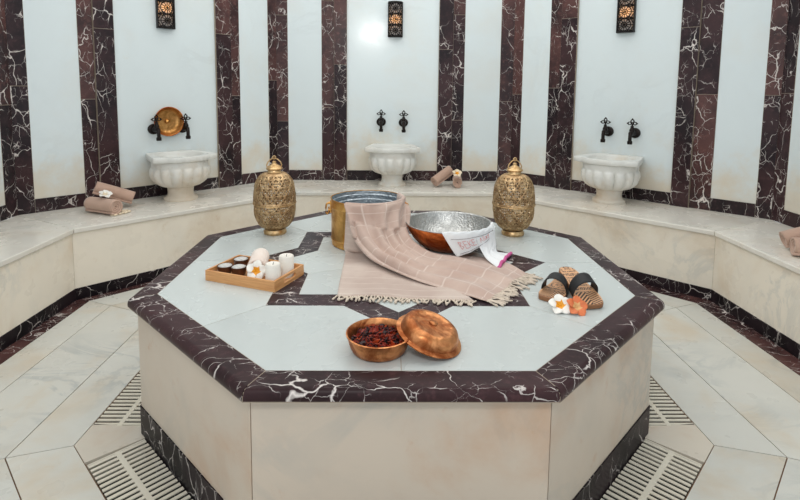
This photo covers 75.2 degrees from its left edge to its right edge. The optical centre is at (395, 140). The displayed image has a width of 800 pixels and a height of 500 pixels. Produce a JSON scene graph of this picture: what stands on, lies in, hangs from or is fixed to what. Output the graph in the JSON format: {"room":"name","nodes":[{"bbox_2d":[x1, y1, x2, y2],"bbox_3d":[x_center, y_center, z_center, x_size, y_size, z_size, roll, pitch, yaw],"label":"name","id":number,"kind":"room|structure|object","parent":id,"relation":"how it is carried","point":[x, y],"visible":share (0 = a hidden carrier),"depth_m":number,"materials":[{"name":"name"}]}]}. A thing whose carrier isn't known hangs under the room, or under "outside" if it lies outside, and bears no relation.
{"room":"spa","nodes":[
{"label":"spa","id":0,"kind":"room"},
{"bbox_2d":[0,137,4,205],"bbox_3d":[-2.618,-0.409,2.264,0.160,3.000,2.323,0,6,-1],"label":"wall","id":1,"kind":"structure","parent":0,"point":[2,197],"depth_m":3.37,"materials":[{"name":"stone"}]},
{"bbox_2d":[0,205,6,220],"bbox_3d":[-2.543,0.584,2.311,0.007,0.095,2.211,0,6,-1],"label":"baseboard","id":2,"kind":"structure","parent":1,"relation":"attached to","point":[3,215],"depth_m":3.38,"materials":[{"name":"stone"}]},
{"bbox_2d":[0,0,17,218],"bbox_3d":[-2.589,-0.750,3.341,0.084,2.540,0.110,0,6,-1],"label":"trim","id":3,"kind":"structure","parent":1,"relation":"attached to","point":[6,128],"depth_m":3.41,"materials":[{"name":"stone"}]},
{"bbox_2d":[14,0,269,216],"bbox_3d":[-1.891,-0.599,4.192,2.035,3.000,0.160,-5,8,-45],"label":"wall","id":4,"kind":"structure","parent":0,"point":[157,69],"depth_m":4.03,"materials":[{"name":"stone"}]},
{"bbox_2d":[4,0,35,214],"bbox_3d":[-2.543,-0.762,3.459,0.100,2.540,0.084,-5,8,-45],"label":"trim","id":5,"kind":"structure","parent":4,"relation":"attached to","point":[14,17],"depth_m":3.48,"materials":[{"name":"stone"}]},
{"bbox_2d":[75,0,100,197],"bbox_3d":[-2.254,-0.788,3.746,0.098,2.540,0.084,-5,8,-45],"label":"trim","id":6,"kind":"structure","parent":4,"relation":"attached to","point":[83,7],"depth_m":3.76,"materials":[{"name":"stone"}]},
{"bbox_2d":[91,0,120,198],"bbox_3d":[-2.164,-0.795,3.822,0.137,2.540,0.104,-5,8,-45],"label":"trim","id":7,"kind":"structure","parent":4,"relation":"attached to","point":[102,10],"depth_m":3.83,"materials":[{"name":"stone"}]},
{"bbox_2d":[35,171,266,212],"bbox_3d":[-1.838,0.395,4.237,1.843,0.095,0.007,-5,8,-45],"label":"baseboard","id":8,"kind":"structure","parent":4,"relation":"attached to","point":[75,200],"depth_m":4.05,"materials":[{"name":"stone"}]},
{"bbox_2d":[147,114,161,140],"bbox_3d":[-1.872,-0.101,4.059,0.090,0.205,0.131,-5,8,-45],"label":"tap","id":9,"kind":"object","parent":4,"relation":"attached to","point":[152,129],"visible":1,"depth_m":4.04,"materials":[{"name":"brown metal"}]},
{"bbox_2d":[155,0,175,28],"bbox_3d":[-1.802,-1.040,4.073,0.140,0.324,0.063,-5,8,-45],"label":"wall lamp","id":10,"kind":"object","parent":4,"relation":"attached to","point":[165,9],"visible":1,"depth_m":4.05,"materials":[{"name":"black metal"}]},
{"bbox_2d":[158,2,172,25],"bbox_3d":[-1.802,-1.039,4.073,0.118,0.298,0.035,-5,8,-45],"label":"diffuser","id":11,"kind":"object","parent":10,"relation":"attached to","point":[165,9],"depth_m":4.05,"materials":[{"name":"orange"}]},
{"bbox_2d":[154,107,183,135],"bbox_3d":[-1.822,-0.150,4.157,0.236,0.236,0.054,-5,8,-45],"label":"copper bowl","id":12,"kind":"object","parent":4,"relation":"attached to","point":[171,124],"visible":0.89,"depth_m":4.18,"materials":[{"name":"gold metal"}]},
{"bbox_2d":[180,113,190,138],"bbox_3d":[-1.710,-0.116,4.221,0.090,0.205,0.131,-5,8,-45],"label":"tap","id":13,"kind":"object","parent":4,"relation":"attached to","point":[185,128],"visible":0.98,"depth_m":4.20,"materials":[{"name":"brown metal"}]},
{"bbox_2d":[214,0,233,187],"bbox_3d":[-1.508,-0.855,4.474,0.138,2.540,0.104,-5,8,-45],"label":"trim","id":14,"kind":"structure","parent":4,"relation":"attached to","point":[222,25],"depth_m":4.48,"materials":[{"name":"stone"}]},
{"bbox_2d":[230,0,241,185],"bbox_3d":[-1.435,-0.863,4.560,0.088,2.540,0.084,-5,8,-45],"label":"trim","id":15,"kind":"structure","parent":4,"relation":"attached to","point":[234,12],"depth_m":4.58,"materials":[{"name":"stone"}]},
{"bbox_2d":[267,0,277,178],"bbox_3d":[-1.171,-0.887,4.823,0.090,2.540,0.084,-5,8,-45],"label":"trim","id":16,"kind":"structure","parent":4,"relation":"attached to","point":[271,4],"depth_m":4.83,"materials":[{"name":"stone"}]},
{"bbox_2d":[128,236,658,402],"bbox_3d":[0.002,0.577,2.389,2.036,0.035,2.036,0,6,-1],"label":"table top","id":17,"kind":"object","parent":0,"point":[290,344],"depth_m":1.72,"materials":[{"name":"stone"}]},
{"bbox_2d":[287,0,501,180],"bbox_3d":[-0.006,-0.658,4.953,2.220,3.000,0.170,0,6,-1],"label":"wall","id":18,"kind":"structure","parent":0,"point":[391,75],"depth_m":4.88,"materials":[{"name":"stone"}]},
{"bbox_2d":[276,0,288,173],"bbox_3d":[-1.059,-0.891,4.867,0.107,2.540,0.084,0,6,-1],"label":"trim","id":19,"kind":"structure","parent":18,"relation":"attached to","point":[281,5],"depth_m":4.86,"materials":[{"name":"stone"}]},
{"bbox_2d":[321,0,333,179],"bbox_3d":[-0.634,-0.887,4.875,0.117,2.540,0.084,0,6,-1],"label":"trim","id":20,"kind":"structure","parent":18,"relation":"attached to","point":[327,6],"depth_m":4.87,"materials":[{"name":"stone"}]},
{"bbox_2d":[334,0,346,179],"bbox_3d":[-0.516,-0.886,4.867,0.120,2.540,0.104,0,6,-1],"label":"trim","id":21,"kind":"structure","parent":18,"relation":"attached to","point":[340,6],"depth_m":4.86,"materials":[{"name":"stone"}]},
{"bbox_2d":[376,110,385,131],"bbox_3d":[-0.138,-0.185,4.852,0.090,0.205,0.131,0,6,-1],"label":"tap","id":22,"kind":"object","parent":18,"relation":"attached to","point":[381,121],"visible":1,"depth_m":4.83,"materials":[{"name":"brown metal"}]},
{"bbox_2d":[289,170,496,180],"bbox_3d":[-0.023,0.338,4.970,1.986,0.095,0.007,0,6,-1],"label":"baseboard","id":23,"kind":"structure","parent":18,"relation":"attached to","point":[295,174],"depth_m":4.97,"materials":[{"name":"stone"}]},
{"bbox_2d":[388,1,402,36],"bbox_3d":[-0.004,-1.116,4.794,0.140,0.324,0.063,0,6,-1],"label":"wall lamp","id":24,"kind":"object","parent":18,"relation":"attached to","point":[395,8],"visible":1,"depth_m":4.78,"materials":[{"name":"black metal"}]},
{"bbox_2d":[399,110,407,132],"bbox_3d":[0.072,-0.178,4.857,0.090,0.205,0.131,0,6,-1],"label":"tap","id":25,"kind":"object","parent":18,"relation":"attached to","point":[403,122],"visible":1,"depth_m":4.84,"materials":[{"name":"brown metal"}]},
{"bbox_2d":[437,0,453,180],"bbox_3d":[0.468,-0.878,4.886,0.134,2.540,0.105,0,6,-1],"label":"trim","id":26,"kind":"structure","parent":18,"relation":"attached to","point":[446,12],"depth_m":4.87,"materials":[{"name":"stone"}]},
{"bbox_2d":[451,0,465,180],"bbox_3d":[0.590,-0.878,4.899,0.110,2.540,0.084,0,6,-1],"label":"trim","id":27,"kind":"structure","parent":18,"relation":"attached to","point":[459,5],"depth_m":4.89,"materials":[{"name":"stone"}]},
{"bbox_2d":[497,0,515,178],"bbox_3d":[1.044,-0.875,4.908,0.125,2.540,0.084,0,6,-1],"label":"trim","id":28,"kind":"structure","parent":18,"relation":"attached to","point":[508,6],"depth_m":4.90,"materials":[{"name":"stone"}]},
{"bbox_2d":[0,287,799,499],"bbox_3d":[0.008,1.161,2.494,4.600,0.120,4.600,0,6,-1],"label":"floor","id":29,"kind":"structure","parent":0,"point":[742,403],"depth_m":2.20,"materials":[{"name":"stone"}]},
{"bbox_2d":[94,372,140,425],"bbox_3d":[-1.104,1.139,2.431,0.210,0.085,0.739,0,6,-1],"label":"drain grate","id":30,"kind":"object","parent":29,"relation":"on","point":[134,384],"visible":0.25,"depth_m":2.17,"materials":[{"name":"stone"}]},
{"bbox_2d":[87,439,192,499],"bbox_3d":[-0.766,1.220,1.666,0.739,0.085,0.195,6,8,44],"label":"drain grate","id":31,"kind":"object","parent":29,"relation":"on","point":[108,467],"visible":0.98,"depth_m":1.81,"materials":[{"name":"stone"}]},
{"bbox_2d":[127,211,664,499],"bbox_3d":[-0.001,0.877,2.420,2.038,0.640,2.038,0,6,-1],"label":"stone platform","id":32,"kind":"object","parent":29,"relation":"on","point":[247,393],"visible":0.69,"depth_m":1.57,"materials":[{"name":"stone"}]},
{"bbox_2d":[205,255,303,292],"bbox_3d":[-0.587,0.552,2.174,0.336,0.044,0.216,3,6,21],"label":"bamboo tray","id":33,"kind":"object","parent":32,"relation":"on","point":[212,273],"visible":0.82,"depth_m":2.09,"materials":[{"name":"brown wood"}]},
{"bbox_2d":[217,263,232,272],"bbox_3d":[-0.718,0.541,2.184,0.063,0.043,0.063,0,6,-1],"label":"bowl","id":34,"kind":"object","parent":33,"relation":"on","point":[223,267],"visible":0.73,"depth_m":2.16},
{"bbox_2d":[231,264,246,274],"bbox_3d":[-0.656,0.543,2.171,0.063,0.043,0.063,0,6,-1],"label":"bowl","id":35,"kind":"object","parent":33,"relation":"on","point":[239,269],"visible":0.84,"depth_m":2.15,"materials":[{"name":"brown wood"}]},
{"bbox_2d":[233,256,247,264],"bbox_3d":[-0.676,0.533,2.269,0.063,0.043,0.063,0,6,-1],"label":"bowl","id":36,"kind":"object","parent":33,"relation":"on","point":[241,259],"visible":0.73,"depth_m":2.25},
{"bbox_2d":[247,260,264,278],"bbox_3d":[-0.558,0.523,2.086,0.079,0.075,0.035,-1,6,-15],"label":"flower","id":37,"kind":"object","parent":33,"relation":"on","point":[256,269],"visible":0.91,"depth_m":2.09,"materials":[{"name":"white plant"}]},
{"bbox_2d":[246,248,268,277],"bbox_3d":[-0.579,0.517,2.189,0.078,0.084,0.155,0,6,-8],"label":"rolled towel","id":38,"kind":"object","parent":33,"relation":"on","point":[261,254],"visible":0.59,"depth_m":2.17,"materials":[{"name":"white fabric"}]},
{"bbox_2d":[265,261,280,280],"bbox_3d":[-0.491,0.531,2.076,0.060,0.090,0.060,0,6,-1],"label":"candle","id":39,"kind":"object","parent":33,"relation":"on","point":[272,268],"visible":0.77,"depth_m":2.05,"materials":[{"name":"white wax"}]},
{"bbox_2d":[279,253,293,277],"bbox_3d":[-0.457,0.520,2.168,0.062,0.093,0.062,0,6,-1],"label":"candle","id":40,"kind":"object","parent":33,"relation":"on","point":[286,260],"visible":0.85,"depth_m":2.14,"materials":[{"name":"white wax"}]},
{"bbox_2d":[253,156,296,235],"bbox_3d":[-0.657,0.294,2.814,0.234,0.427,0.232,1,6,0],"label":"brass lantern","id":41,"kind":"object","parent":32,"relation":"on","point":[273,227],"visible":1,"depth_m":2.75,"materials":[{"name":"gold metal"}]},
{"bbox_2d":[325,190,408,249],"bbox_3d":[-0.147,0.408,2.672,0.374,0.236,0.374,4,7,30],"label":"bucket","id":42,"kind":"object","parent":32,"relation":"on","point":[337,209],"visible":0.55,"depth_m":2.72,"materials":[{"name":"metal"}]},
{"bbox_2d":[332,192,542,306],"bbox_3d":[0.184,0.443,2.323,0.862,0.243,0.893,0,6,-1],"label":"bath towel","id":43,"kind":"object","parent":42,"relation":"on","point":[382,259],"visible":1,"depth_m":2.23,"materials":[{"name":"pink fabric"}]},
{"bbox_2d":[442,222,512,267],"bbox_3d":[0.398,0.483,2.465,0.277,0.140,0.301,3,6,26],"label":"hand towel","id":44,"kind":"object","parent":43,"relation":"on","point":[461,243],"visible":1,"depth_m":2.40,"materials":[{"name":"white fabric"}]},
{"bbox_2d":[346,318,408,361],"bbox_3d":[-0.052,0.611,1.583,0.201,0.056,0.201,0,6,-1],"label":"copper pot","id":45,"kind":"object","parent":32,"relation":"on","point":[372,354],"visible":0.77,"depth_m":1.51,"materials":[{"name":"brown metal"}]},
{"bbox_2d":[349,324,403,347],"bbox_3d":[-0.052,0.608,1.581,0.176,0.046,0.178,0,6,-1],"label":"dried petals","id":46,"kind":"object","parent":45,"relation":"in","point":[381,335],"visible":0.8,"depth_m":1.57,"materials":[{"name":"red plant"}]},
{"bbox_2d":[396,309,460,358],"bbox_3d":[0.102,0.589,1.603,0.200,0.098,0.211,4,7,32],"label":"lid","id":47,"kind":"object","parent":32,"relation":"on","point":[429,333],"visible":1,"depth_m":1.55,"materials":[{"name":"orange metal"}]},
{"bbox_2d":[405,211,490,252],"bbox_3d":[0.262,0.469,2.605,0.433,0.128,0.433,0,6,-1],"label":"basin","id":48,"kind":"object","parent":32,"relation":"on","point":[427,228],"visible":0.73,"depth_m":2.74,"materials":[{"name":"silver metal"}]},
{"bbox_2d":[492,157,535,236],"bbox_3d":[0.643,0.305,2.833,0.234,0.427,0.232,-3,7,-33],"label":"brass lantern","id":49,"kind":"object","parent":32,"relation":"on","point":[515,228],"visible":1,"depth_m":2.77,"materials":[{"name":"gold metal"}]},
{"bbox_2d":[538,272,568,301],"bbox_3d":[0.639,0.557,2.049,0.100,0.084,0.249,4,7,32],"label":"slipper","id":50,"kind":"object","parent":32,"relation":"on","point":[559,285],"visible":0.83,"depth_m":2.01,"materials":[{"name":"brown wood"}]},
{"bbox_2d":[548,294,569,313],"bbox_3d":[0.595,0.591,1.870,0.074,0.051,0.068,-2,6,-24],"label":"flower","id":51,"kind":"object","parent":32,"relation":"on","point":[559,303],"visible":1,"depth_m":1.87,"materials":[{"name":"white plant"}]},
{"bbox_2d":[567,295,587,315],"bbox_3d":[0.651,0.593,1.857,0.074,0.056,0.056,0,6,-9],"label":"flower","id":52,"kind":"object","parent":32,"relation":"on","point":[578,306],"visible":1,"depth_m":1.86,"materials":[{"name":"orange plant"}]},
{"bbox_2d":[559,267,602,308],"bbox_3d":[0.699,0.549,1.998,0.099,0.107,0.245,-1,6,-11],"label":"slipper","id":53,"kind":"object","parent":32,"relation":"on","point":[578,285],"visible":0.89,"depth_m":1.95,"materials":[{"name":"brown wood"}]},
{"bbox_2d":[0,180,799,359],"bbox_3d":[0.023,0.803,3.143,5.165,0.460,3.745,0,6,-1],"label":"bench","id":54,"kind":"object","parent":29,"relation":"on","point":[50,261],"visible":0.6,"depth_m":3.45,"materials":[{"name":"beige stone"}]},
{"bbox_2d":[84,197,122,214],"bbox_3d":[-2.018,0.450,3.583,0.260,0.103,0.096,3,6,21],"label":"rolled towel","id":55,"kind":"object","parent":54,"relation":"on","point":[92,204],"visible":1,"depth_m":3.54,"materials":[{"name":"fabric"}]},
{"bbox_2d":[99,190,112,197],"bbox_3d":[-1.994,0.367,3.571,0.083,0.045,0.079,-4,7,-37],"label":"flower","id":56,"kind":"object","parent":55,"relation":"on","point":[106,193],"visible":1,"depth_m":3.57,"materials":[{"name":"white plant"}]},
{"bbox_2d":[92,181,135,203],"bbox_3d":[-2.027,0.379,3.740,0.274,0.183,0.087,-3,7,-28],"label":"rolled towel","id":57,"kind":"object","parent":54,"relation":"on","point":[124,195],"visible":0.88,"depth_m":3.72,"materials":[{"name":"fabric"}]},
{"bbox_2d":[111,209,130,215],"bbox_3d":[-1.895,0.500,3.590,0.078,0.011,0.165,1,6,4],"label":"flower garland","id":58,"kind":"object","parent":54,"relation":"on","point":[124,210],"visible":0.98,"depth_m":3.58,"materials":[{"name":"beige plant"}]},
{"bbox_2d":[146,150,216,201],"bbox_3d":[-1.687,0.283,4.063,0.492,0.355,0.444,-5,8,-45],"label":"basin","id":59,"kind":"object","parent":54,"relation":"on","point":[179,171],"visible":1,"depth_m":3.93,"materials":[{"name":"stone"}]},
{"bbox_2d":[365,143,419,186],"bbox_3d":[-0.034,0.231,4.737,0.492,0.355,0.444,0,6,-1],"label":"basin","id":60,"kind":"object","parent":54,"relation":"on","point":[391,161],"visible":1,"depth_m":4.58,"materials":[{"name":"stone"}]},
{"bbox_2d":[0,282,799,375],"bbox_3d":[0.009,1.110,2.490,4.078,0.021,4.077,0,6,-1],"label":"trim","id":61,"kind":"structure","parent":54,"relation":"attached to","point":[793,363],"depth_m":2.95,"materials":[{"name":"stone"}]},
{"bbox_2d":[431,166,453,185],"bbox_3d":[0.418,0.323,4.690,0.227,0.171,0.083,-4,7,-36],"label":"rolled towel","id":62,"kind":"object","parent":54,"relation":"on","point":[441,176],"visible":1,"depth_m":4.66,"materials":[{"name":"fabric"}]},
{"bbox_2d":[452,176,461,187],"bbox_3d":[0.555,0.369,4.706,0.083,0.089,0.206,1,6,5],"label":"rolled towel","id":63,"kind":"object","parent":54,"relation":"on","point":[457,181],"visible":0.98,"depth_m":4.61,"materials":[{"name":"fabric"}]},
{"bbox_2d":[452,169,461,176],"bbox_3d":[0.543,0.287,4.573,0.083,0.057,0.068,-1,6,-17],"label":"flower","id":64,"kind":"object","parent":63,"relation":"on","point":[456,172],"visible":1,"depth_m":4.58,"materials":[{"name":"beige plant"}]},
{"bbox_2d":[574,153,643,204],"bbox_3d":[1.697,0.310,4.120,0.492,0.355,0.444,6,8,43],"label":"basin","id":65,"kind":"object","parent":54,"relation":"on","point":[610,174],"visible":1,"depth_m":3.98,"materials":[{"name":"stone"}]},
{"bbox_2d":[779,227,799,247],"bbox_3d":[2.293,0.519,2.885,0.271,0.177,0.087,2,6,16],"label":"rolled towel","id":66,"kind":"object","parent":54,"relation":"on","point":[785,236],"visible":0.72,"depth_m":2.89,"materials":[{"name":"fabric"}]},
{"bbox_2d":[790,237,799,255],"bbox_3d":[2.256,0.577,2.766,0.242,0.098,0.092,3,6,21],"label":"rolled towel","id":67,"kind":"object","parent":54,"relation":"on","point":[794,241],"visible":1,"depth_m":2.78,"materials":[{"name":"fabric"}]},
{"bbox_2d":[600,439,701,499],"bbox_3d":[0.781,1.232,1.689,0.195,0.085,0.739,6,8,44],"label":"drain grate","id":68,"kind":"object","parent":29,"relation":"on","point":[674,463],"visible":0.98,"depth_m":1.83,"materials":[{"name":"metal"}]},
{"bbox_2d":[649,376,693,425],"bbox_3d":[1.098,1.157,2.464,0.210,0.085,0.739,0,6,-1],"label":"drain grate","id":69,"kind":"object","parent":29,"relation":"on","point":[655,408],"visible":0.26,"depth_m":2.19,"materials":[{"name":"metal"}]},
{"bbox_2d":[520,0,773,220],"bbox_3d":[1.913,-0.568,4.254,2.060,3.000,0.160,6,8,43],"label":"wall","id":70,"kind":"structure","parent":0,"point":[621,77],"depth_m":4.10,"materials":[{"name":"stone"}]},
{"bbox_2d":[510,0,524,179],"bbox_3d":[1.170,-0.869,4.865,0.100,2.540,0.084,6,8,43],"label":"trim","id":71,"kind":"structure","parent":70,"relation":"attached to","point":[519,4],"depth_m":4.86,"materials":[{"name":"stone"}]},
{"bbox_2d":[545,0,562,187],"bbox_3d":[1.439,-0.841,4.615,0.110,2.540,0.084,6,8,43],"label":"trim","id":72,"kind":"structure","parent":70,"relation":"attached to","point":[556,12],"depth_m":4.63,"materials":[{"name":"stone"}]},
{"bbox_2d":[555,0,579,189],"bbox_3d":[1.525,-0.831,4.522,0.144,2.540,0.104,6,8,43],"label":"trim","id":73,"kind":"structure","parent":70,"relation":"attached to","point":[570,8],"depth_m":4.52,"materials":[{"name":"stone"}]},
{"bbox_2d":[600,117,613,141],"bbox_3d":[1.725,-0.088,4.275,0.090,0.205,0.131,6,8,43],"label":"tap","id":74,"kind":"object","parent":70,"relation":"attached to","point":[607,130],"visible":1,"depth_m":4.25,"materials":[{"name":"brown metal"}]},
{"bbox_2d":[616,0,636,32],"bbox_3d":[1.831,-1.022,4.137,0.140,0.324,0.063,6,8,43],"label":"wall lamp","id":75,"kind":"object","parent":70,"relation":"attached to","point":[626,9],"visible":1,"depth_m":4.12,"materials":[{"name":"black metal"}]},
{"bbox_2d":[618,0,633,29],"bbox_3d":[1.830,-1.020,4.136,0.118,0.298,0.035,6,8,43],"label":"diffuser","id":76,"kind":"object","parent":75,"relation":"attached to","point":[625,7],"depth_m":4.12,"materials":[{"name":"orange"}]},
{"bbox_2d":[627,118,640,144],"bbox_3d":[1.880,-0.072,4.132,0.090,0.205,0.131,6,8,43],"label":"tap","id":77,"kind":"object","parent":70,"relation":"attached to","point":[633,132],"visible":1,"depth_m":4.11,"materials":[{"name":"brown metal"}]},
{"bbox_2d":[522,173,754,216],"bbox_3d":[1.848,0.425,4.293,1.863,0.095,0.007,6,8,43],"label":"baseboard","id":78,"kind":"structure","parent":70,"relation":"attached to","point":[718,205],"depth_m":4.10,"materials":[{"name":"stone"}]},
{"bbox_2d":[670,0,702,207],"bbox_3d":[2.212,-0.759,3.886,0.127,2.540,0.104,6,8,43],"label":"trim","id":79,"kind":"structure","parent":70,"relation":"attached to","point":[691,9],"depth_m":3.90,"materials":[{"name":"stone"}]},
{"bbox_2d":[689,0,724,209],"bbox_3d":[2.316,-0.750,3.803,0.140,2.540,0.084,6,8,43],"label":"trim","id":80,"kind":"structure","parent":70,"relation":"attached to","point":[712,10],"depth_m":3.82,"materials":[{"name":"stone"}]},
{"bbox_2d":[755,0,788,218],"bbox_3d":[2.605,-0.719,3.535,0.095,2.540,0.084,6,8,43],"label":"trim","id":81,"kind":"structure","parent":70,"relation":"attached to","point":[779,11],"depth_m":3.56,"materials":[{"name":"stone"}]},
{"bbox_2d":[784,35,799,225],"bbox_3d":[2.708,-0.366,2.343,0.160,3.000,2.324,0,6,-1],"label":"wall","id":82,"kind":"structure","parent":0,"point":[792,197],"depth_m":3.39,"materials":[{"name":"stone"}]},
{"bbox_2d":[771,0,799,222],"bbox_3d":[2.653,-0.707,3.421,0.084,2.540,0.110,0,6,-1],"label":"trim","id":83,"kind":"structure","parent":82,"relation":"attached to","point":[793,24],"depth_m":3.47,"materials":[{"name":"stone"}]},
{"bbox_2d":[782,210,799,227],"bbox_3d":[2.616,0.626,2.390,0.007,0.095,2.208,0,6,-1],"label":"baseboard","id":84,"kind":"structure","parent":82,"relation":"attached to","point":[791,219],"depth_m":3.41,"materials":[{"name":"stone"}]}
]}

